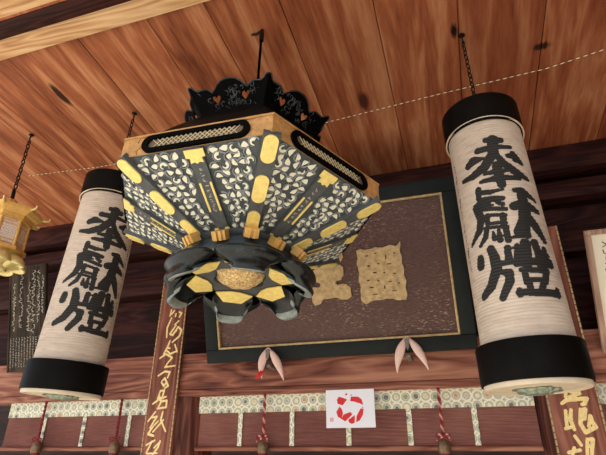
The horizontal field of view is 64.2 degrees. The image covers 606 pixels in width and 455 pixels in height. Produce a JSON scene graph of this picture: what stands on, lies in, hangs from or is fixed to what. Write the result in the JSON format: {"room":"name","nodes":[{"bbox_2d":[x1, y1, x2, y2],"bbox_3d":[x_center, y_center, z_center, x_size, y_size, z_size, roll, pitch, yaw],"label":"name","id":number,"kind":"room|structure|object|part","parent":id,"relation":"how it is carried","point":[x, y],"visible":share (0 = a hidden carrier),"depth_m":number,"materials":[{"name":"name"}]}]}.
{"room":"house of worship","nodes":[
{"label":"house of worship","id":0,"kind":"room"},
{"bbox_2d":[0,406,542,454],"bbox_3d":[0.273,1.891,4.039,8.200,3.300,0.060,-8,-27,16],"label":"wall","id":1,"kind":"structure","parent":0,"point":[4,410],"depth_m":4.15,"materials":[{"name":"brown wood"}]},
{"bbox_2d":[0,0,605,229],"bbox_3d":[-0.418,-0.667,2.845,8.200,0.266,1.830,-8,-27,16],"label":"ceiling","id":2,"kind":"structure","parent":0,"point":[78,98],"depth_m":2.52,"materials":[{"name":"brown wood"}]},
{"bbox_2d":[0,133,50,276],"bbox_3d":[-1.688,-0.177,2.805,0.418,0.885,0.418,-22,-33,38],"label":"brass lantern","id":3,"kind":"object","parent":2,"relation":"hanging from","point":[17,220],"visible":1,"depth_m":2.66,"materials":[{"name":"gold metal"}]},
{"bbox_3d":[-1.609,0.018,2.628,0.004,0.151,0.079,-22,-33,38],"label":"panel","id":4,"kind":"part","parent":3,"relation":"part of","materials":[{"name":"white paper"}]},
{"bbox_3d":[-1.690,0.050,2.696,0.246,0.151,0.246,-22,-33,38],"label":"corner post","id":5,"kind":"part","parent":3,"relation":"part of","materials":[{"name":"gold metal"}]},
{"bbox_3d":[-1.579,0.053,2.699,0.004,0.151,0.079,1,-26,-2],"label":"panel","id":6,"kind":"part","parent":3,"relation":"part of","materials":[{"name":"gold metal"}]},
{"bbox_3d":[-1.687,-0.382,2.904,0.020,0.351,0.020,12,-28,-22],"label":"chain","id":7,"kind":"part","parent":3,"relation":"part of","materials":[{"name":"metal"}]},
{"bbox_2d":[0,0,55,17],"bbox_3d":[-0.876,-1.417,1.616,8.200,0.168,1.196,-8,-27,16],"label":"trim","id":8,"kind":"structure","parent":2,"relation":"attached to","point":[7,7],"depth_m":2.24,"materials":[{"name":"brown wood"}]},
{"bbox_2d":[0,0,130,39],"bbox_3d":[-0.680,-1.086,2.134,8.200,0.054,0.085,-8,-27,16],"label":"trim","id":9,"kind":"structure","parent":2,"relation":"attached to","point":[67,9],"depth_m":2.27,"materials":[{"name":"brown wood"}]},
{"bbox_2d":[19,112,136,400],"bbox_3d":[-1.047,0.052,2.457,0.390,1.564,0.349,-17,-31,32],"label":"paper lantern","id":10,"kind":"object","parent":2,"relation":"hanging from","point":[68,363],"visible":0.93,"depth_m":2.20,"materials":[{"name":"paper"}]},
{"bbox_3d":[-0.985,-0.452,2.685,0.017,0.380,0.017,15,-27,-22],"label":"chain","id":11,"kind":"part","parent":10,"relation":"part of","materials":[{"name":"metal"}]},
{"bbox_2d":[0,0,208,59],"bbox_3d":[-0.655,-1.015,2.190,8.200,0.031,0.085,-8,-27,16],"label":"trim","id":12,"kind":"structure","parent":2,"relation":"attached to","point":[132,11],"depth_m":2.29,"materials":[{"name":"brown wood"}]},
{"bbox_2d":[115,29,381,323],"bbox_3d":[-0.221,-0.328,2.013,1.047,1.359,0.930,-6,-27,14],"label":"lantern","id":13,"kind":"object","parent":2,"relation":"hanging from","point":[246,198],"visible":1,"depth_m":1.63,"materials":[{"name":"metal"}]},
{"bbox_3d":[-0.563,-0.182,1.568,0.090,0.044,0.046,27,-39,-37],"label":"gilt plate","id":14,"kind":"part","parent":13,"relation":"part of","materials":[{"name":"gold metal"}]},
{"bbox_3d":[-0.685,0.047,1.970,0.090,0.044,0.046,-7,-27,16],"label":"gilt plate","id":15,"kind":"part","parent":13,"relation":"part of","materials":[{"name":"gold metal"}]},
{"bbox_3d":[-0.595,-0.007,1.793,0.428,0.158,0.449,27,-39,-37],"label":"panel","id":16,"kind":"part","parent":13,"relation":"part of","materials":[{"name":"black metal"}]},
{"bbox_3d":[-0.560,0.083,1.909,0.097,0.047,0.046,-7,-27,16],"label":"gilt plate","id":17,"kind":"part","parent":13,"relation":"part of","materials":[{"name":"gold metal"}]},
{"bbox_3d":[-0.471,-0.083,1.617,0.097,0.048,0.046,27,-39,-37],"label":"gilt plate","id":18,"kind":"part","parent":13,"relation":"part of","materials":[{"name":"gold metal"}]},
{"bbox_3d":[-0.389,0.006,1.662,0.081,0.040,0.042,27,-39,-37],"label":"gilt plate","id":19,"kind":"part","parent":13,"relation":"part of","materials":[{"name":"gold metal"}]},
{"bbox_3d":[-0.461,-0.423,2.025,0.082,0.115,0.331,7,-26,-13],"label":"crown panel","id":20,"kind":"part","parent":13,"relation":"part of","materials":[{"name":"metal"}]},
{"bbox_3d":[-0.303,-0.119,1.587,0.515,0.181,0.281,-6,-27,14],"label":"panel","id":21,"kind":"part","parent":13,"relation":"part of","materials":[{"name":"black metal"}]},
{"bbox_3d":[-0.281,-0.513,1.865,0.332,0.105,0.078,-6,-27,14],"label":"crown panel","id":22,"kind":"part","parent":13,"relation":"part of","materials":[{"name":"metal"}]},
{"bbox_3d":[-0.229,0.180,1.748,0.344,0.012,0.317,27,-39,-37],"label":"plate","id":23,"kind":"part","parent":13,"relation":"part of","materials":[{"name":"gold metal"}]},
{"bbox_3d":[-0.168,-0.020,1.608,0.042,0.045,0.079,7,-27,-14],"label":"gilt plate","id":24,"kind":"part","parent":13,"relation":"part of","materials":[{"name":"gold metal"}]},
{"bbox_3d":[-0.206,-0.637,2.176,0.017,0.617,0.058,8,-27,-15],"label":"rod","id":25,"kind":"part","parent":13,"relation":"part of","materials":[{"name":"metal"}]},
{"bbox_3d":[-0.136,-0.122,1.535,0.046,0.054,0.094,7,-27,-14],"label":"gilt plate","id":26,"kind":"part","parent":13,"relation":"part of","materials":[{"name":"gold metal"}]},
{"bbox_3d":[-0.101,-0.236,1.454,0.046,0.050,0.087,7,-27,-14],"label":"gilt plate","id":27,"kind":"part","parent":13,"relation":"part of","materials":[{"name":"gold metal"}]},
{"bbox_3d":[-0.033,-0.476,1.918,0.332,0.099,0.086,27,-39,-37],"label":"crown panel","id":28,"kind":"part","parent":13,"relation":"part of","materials":[{"name":"metal"}]},
{"bbox_3d":[-0.005,0.065,1.746,0.081,0.041,0.042,-6,-26,12],"label":"gilt plate","id":29,"kind":"part","parent":13,"relation":"part of","materials":[{"name":"gold metal"}]},
{"bbox_3d":[-0.013,-0.074,1.650,0.515,0.158,0.293,27,-39,-37],"label":"panel","id":30,"kind":"part","parent":13,"relation":"part of","materials":[{"name":"black metal"}]},
{"bbox_3d":[0.033,-0.348,2.133,0.090,0.110,0.331,7,-26,-13],"label":"crown panel","id":31,"kind":"part","parent":13,"relation":"part of","materials":[{"name":"metal"}]},
{"bbox_3d":[0.116,0.169,2.144,0.046,0.038,0.092,-23,-34,39],"label":"gilt plate","id":32,"kind":"part","parent":13,"relation":"part of","materials":[{"name":"gold metal"}]},
{"bbox_3d":[0.110,0.006,1.744,0.097,0.048,0.046,-6,-26,12],"label":"gilt plate","id":33,"kind":"part","parent":13,"relation":"part of","materials":[{"name":"gold metal"}]},
{"bbox_3d":[0.064,0.069,1.906,0.298,0.172,0.515,7,-26,-13],"label":"panel","id":34,"kind":"part","parent":13,"relation":"part of","materials":[{"name":"black metal"}]},
{"bbox_3d":[0.238,-0.060,1.743,0.090,0.045,0.046,-6,-26,12],"label":"gilt plate","id":35,"kind":"part","parent":13,"relation":"part of","materials":[{"name":"gold metal"}]},
{"bbox_2d":[29,49,605,175],"bbox_3d":[0.221,-0.668,2.719,4.525,0.031,0.146,-9,-27,18],"label":"string line","id":36,"kind":"object","parent":2,"relation":"attached to","point":[603,49],"visible":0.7,"depth_m":2.59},
{"bbox_2d":[442,33,595,395],"bbox_3d":[0.771,-0.184,1.926,0.349,1.622,0.347,-8,-27,16],"label":"paper lantern","id":37,"kind":"object","parent":2,"relation":"hanging from","point":[530,344],"visible":1,"depth_m":1.66,"materials":[{"name":"white paper"}]},
{"bbox_3d":[0.752,-0.698,2.181,0.017,0.394,0.017,-12,-28,22],"label":"chain","id":38,"kind":"part","parent":37,"relation":"part of","materials":[{"name":"metal"}]},
{"bbox_2d":[0,203,605,365],"bbox_3d":[-0.132,0.346,3.361,8.200,1.190,0.070,-8,-27,16],"label":"wall","id":39,"kind":"structure","parent":0,"point":[134,334],"depth_m":3.43,"materials":[{"name":"brown wood"}]},
{"bbox_2d":[7,263,47,372],"bbox_3d":[-1.963,0.643,3.442,0.330,0.722,0.229,-8,-27,16],"label":"board","id":40,"kind":"object","parent":39,"relation":"attached to","point":[28,292],"visible":0.87,"depth_m":3.44,"materials":[{"name":"brown wood"}]},
{"bbox_2d":[255,347,283,379],"bbox_3d":[-0.169,0.797,2.787,0.166,0.188,0.156,-8,-27,16],"label":"bracket cover","id":41,"kind":"object","parent":39,"relation":"attached to","point":[264,356],"visible":1,"depth_m":2.74,"materials":[{"name":"pink fabric"}]},
{"bbox_3d":[-0.180,0.814,2.804,0.024,0.015,0.120,-8,-27,16],"label":"bracket arm","id":42,"kind":"part","parent":41,"relation":"part of","materials":[{"name":"grey metal"}]},
{"bbox_2d":[0,174,605,278],"bbox_3d":[-0.164,0.033,3.395,8.200,0.115,0.149,-8,-27,16],"label":"trim","id":43,"kind":"structure","parent":39,"relation":"attached to","point":[590,190],"depth_m":2.87,"materials":[{"name":"brown wood"}]},
{"bbox_2d":[0,224,605,314],"bbox_3d":[-0.161,0.320,3.272,8.200,0.140,0.119,-8,-27,16],"label":"trim","id":44,"kind":"structure","parent":39,"relation":"attached to","point":[572,240],"depth_m":3.48,"materials":[{"name":"brown wood"}]},
{"bbox_2d":[0,329,605,396],"bbox_3d":[-0.176,0.876,2.962,8.200,0.220,0.199,-8,-27,16],"label":"wooden beam","id":45,"kind":"structure","parent":39,"relation":"attached to","point":[125,374],"depth_m":2.80,"materials":[{"name":"brown wood"}]},
{"bbox_2d":[24,139,605,255],"bbox_3d":[-0.169,-0.149,3.461,8.200,0.160,0.189,-8,-27,16],"label":"wooden beam","id":46,"kind":"structure","parent":39,"relation":"attached to","point":[583,159],"depth_m":2.93,"materials":[{"name":"brown wood"}]},
{"bbox_2d":[203,176,477,363],"bbox_3d":[0.126,0.275,2.787,1.560,0.882,0.343,-8,-27,16],"label":"name plaque","id":47,"kind":"object","parent":39,"relation":"attached to","point":[404,273],"visible":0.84,"depth_m":2.68,"materials":[{"name":"green paint"}]},
{"bbox_3d":[0.165,0.690,2.732,1.560,0.078,0.050,-8,-8,16],"label":"frame rail","id":48,"kind":"part","parent":47,"relation":"part of","materials":[{"name":"green paint"}]},
{"bbox_3d":[0.086,-0.141,2.842,1.560,0.078,0.050,-8,-8,16],"label":"frame rail","id":49,"kind":"part","parent":47,"relation":"part of","materials":[{"name":"green paint"}]},
{"bbox_2d":[395,336,428,372],"bbox_3d":[0.582,0.687,2.579,0.169,0.188,0.147,-8,-27,16],"label":"bracket cover","id":50,"kind":"object","parent":39,"relation":"attached to","point":[400,350],"visible":1,"depth_m":2.53,"materials":[{"name":"pink fabric"}]},
{"bbox_3d":[0.572,0.701,2.591,0.024,0.015,0.120,-8,-27,16],"label":"bracket arm","id":51,"kind":"part","parent":50,"relation":"part of","materials":[{"name":"grey metal"}]},
{"bbox_2d":[583,228,605,352],"bbox_3d":[1.727,0.274,2.296,0.620,0.565,0.250,-8,-27,16],"label":"framed piece","id":52,"kind":"object","parent":39,"relation":"attached to","point":[595,240],"visible":1,"depth_m":2.37,"materials":[{"name":"beige paper"}]},
{"bbox_3d":[-3.057,-2.659,-9.290,80.000,0.100,100.000,-8,-27,16],"label":"floor","id":53,"kind":"structure","parent":0,"visible":0},
{"bbox_2d":[172,397,211,454],"bbox_3d":[-0.734,1.989,2.697,0.330,1.947,0.330,-8,-27,16],"label":"pillar","id":54,"kind":"structure","parent":53,"relation":"on","point":[186,434],"depth_m":2.90,"materials":[{"name":"red wood"}]},
{"bbox_2d":[140,283,188,454],"bbox_3d":[-0.865,0.983,3.019,0.200,1.440,0.028,-8,-27,16],"label":"board","id":55,"kind":"object","parent":54,"relation":"attached to","point":[162,403],"visible":0.98,"depth_m":3.02,"materials":[{"name":"brown wood"}]},
{"bbox_2d":[0,374,605,405],"bbox_3d":[-0.178,0.990,2.903,8.200,0.036,0.207,-8,-27,16],"label":"trim","id":56,"kind":"structure","parent":54,"relation":"on","point":[600,378],"depth_m":2.78,"materials":[{"name":"brown wood"}]},
{"bbox_2d":[30,401,47,454],"bbox_3d":[-1.733,1.377,3.169,0.078,0.450,0.068,-21,-33,37],"label":"cord","id":57,"kind":"object","parent":56,"relation":"hanging from","point":[36,448],"visible":1,"depth_m":3.15,"materials":[{"name":"red fabric"}]},
{"bbox_3d":[-1.736,1.284,3.218,0.020,0.241,0.020,-8,-27,16],"label":"cord","id":58,"kind":"part","parent":57,"relation":"part of","materials":[{"name":"fabric"}]},
{"bbox_2d":[0,399,147,450],"bbox_3d":[-1.488,1.305,3.182,1.190,0.306,0.027,-8,-27,16],"label":"bamboo blind","id":59,"kind":"object","parent":56,"relation":"hanging from","point":[72,425],"visible":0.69,"depth_m":3.18,"materials":[{"name":"wood"}]},
{"bbox_3d":[-1.486,1.307,3.188,1.190,0.305,0.008,-8,-27,16],"label":"reed panel","id":60,"kind":"part","parent":59,"relation":"part of","materials":[{"name":"brown wood"}]},
{"bbox_2d":[108,399,123,454],"bbox_3d":[-1.158,1.300,3.002,0.078,0.450,0.068,-21,-33,37],"label":"cord","id":61,"kind":"object","parent":56,"relation":"hanging from","point":[114,449],"visible":1,"depth_m":2.98,"materials":[{"name":"red fabric"}]},
{"bbox_3d":[-1.161,1.207,3.051,0.020,0.241,0.020,-8,-27,16],"label":"cord","id":62,"kind":"part","parent":61,"relation":"part of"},
{"bbox_2d":[256,394,268,454],"bbox_3d":[-0.220,1.174,2.729,0.078,0.450,0.068,-21,-33,37],"label":"cord","id":63,"kind":"object","parent":56,"relation":"hanging from","point":[263,448],"visible":1,"depth_m":2.71,"materials":[{"name":"red fabric"}]},
{"bbox_3d":[-0.223,1.081,2.778,0.020,0.241,0.020,-8,-27,16],"label":"cord","id":64,"kind":"part","parent":63,"relation":"part of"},
{"bbox_2d":[326,389,375,427],"bbox_3d":[0.257,0.985,2.627,0.270,0.196,0.003,-8,-27,16],"label":"picture card","id":65,"kind":"object","parent":56,"relation":"attached to","point":[351,408],"visible":1,"depth_m":2.62,"materials":[{"name":"white paper"}]},
{"bbox_2d":[330,393,362,423],"bbox_3d":[0.238,0.986,2.632,0.186,0.158,0.001,-8,-27,16],"label":"print","id":66,"kind":"object","parent":65,"relation":"attached to","point":[345,408],"depth_m":2.63},
{"bbox_2d":[194,387,543,450],"bbox_3d":[0.257,1.071,2.675,1.915,0.306,0.027,-8,-27,16],"label":"bamboo blind","id":67,"kind":"object","parent":56,"relation":"hanging from","point":[406,420],"visible":0.84,"depth_m":2.62,"materials":[{"name":"wood"}]},
{"bbox_3d":[0.259,1.073,2.680,1.915,0.305,0.008,-8,-27,16],"label":"reed panel","id":68,"kind":"part","parent":67,"relation":"part of","materials":[{"name":"brown wood"}]},
{"bbox_2d":[435,388,451,454],"bbox_3d":[0.717,1.048,2.457,0.078,0.450,0.068,-21,-33,37],"label":"cord","id":69,"kind":"object","parent":56,"relation":"hanging from","point":[444,447],"visible":1,"depth_m":2.44,"materials":[{"name":"red fabric"}]},
{"bbox_3d":[0.714,0.955,2.506,0.020,0.241,0.020,-8,-27,16],"label":"cord","id":70,"kind":"part","parent":69,"relation":"part of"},
{"bbox_2d":[595,383,605,422],"bbox_3d":[2.194,0.811,2.112,1.598,0.306,0.027,-8,-27,16],"label":"bamboo blind","id":71,"kind":"object","parent":56,"relation":"hanging from","point":[601,387],"visible":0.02,"depth_m":2.36,"materials":[{"name":"fabric"}]},
{"bbox_3d":[2.196,0.813,2.117,1.598,0.305,0.008,-8,-27,16],"label":"reed panel","id":72,"kind":"part","parent":71,"relation":"part of","materials":[{"name":"brown wood"}]},
{"bbox_2d":[533,395,556,454],"bbox_3d":[1.316,1.700,2.072,0.270,1.947,0.270,-8,-27,16],"label":"pillar","id":73,"kind":"structure","parent":53,"relation":"on","point":[541,408],"depth_m":2.38,"materials":[{"name":"red wood"}]},
{"bbox_2d":[545,226,605,454],"bbox_3d":[1.298,0.674,2.400,0.228,1.480,0.028,-8,-27,16],"label":"board","id":74,"kind":"object","parent":73,"relation":"attached to","point":[578,425],"visible":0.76,"depth_m":2.29,"materials":[{"name":"brown wood"}]}
]}

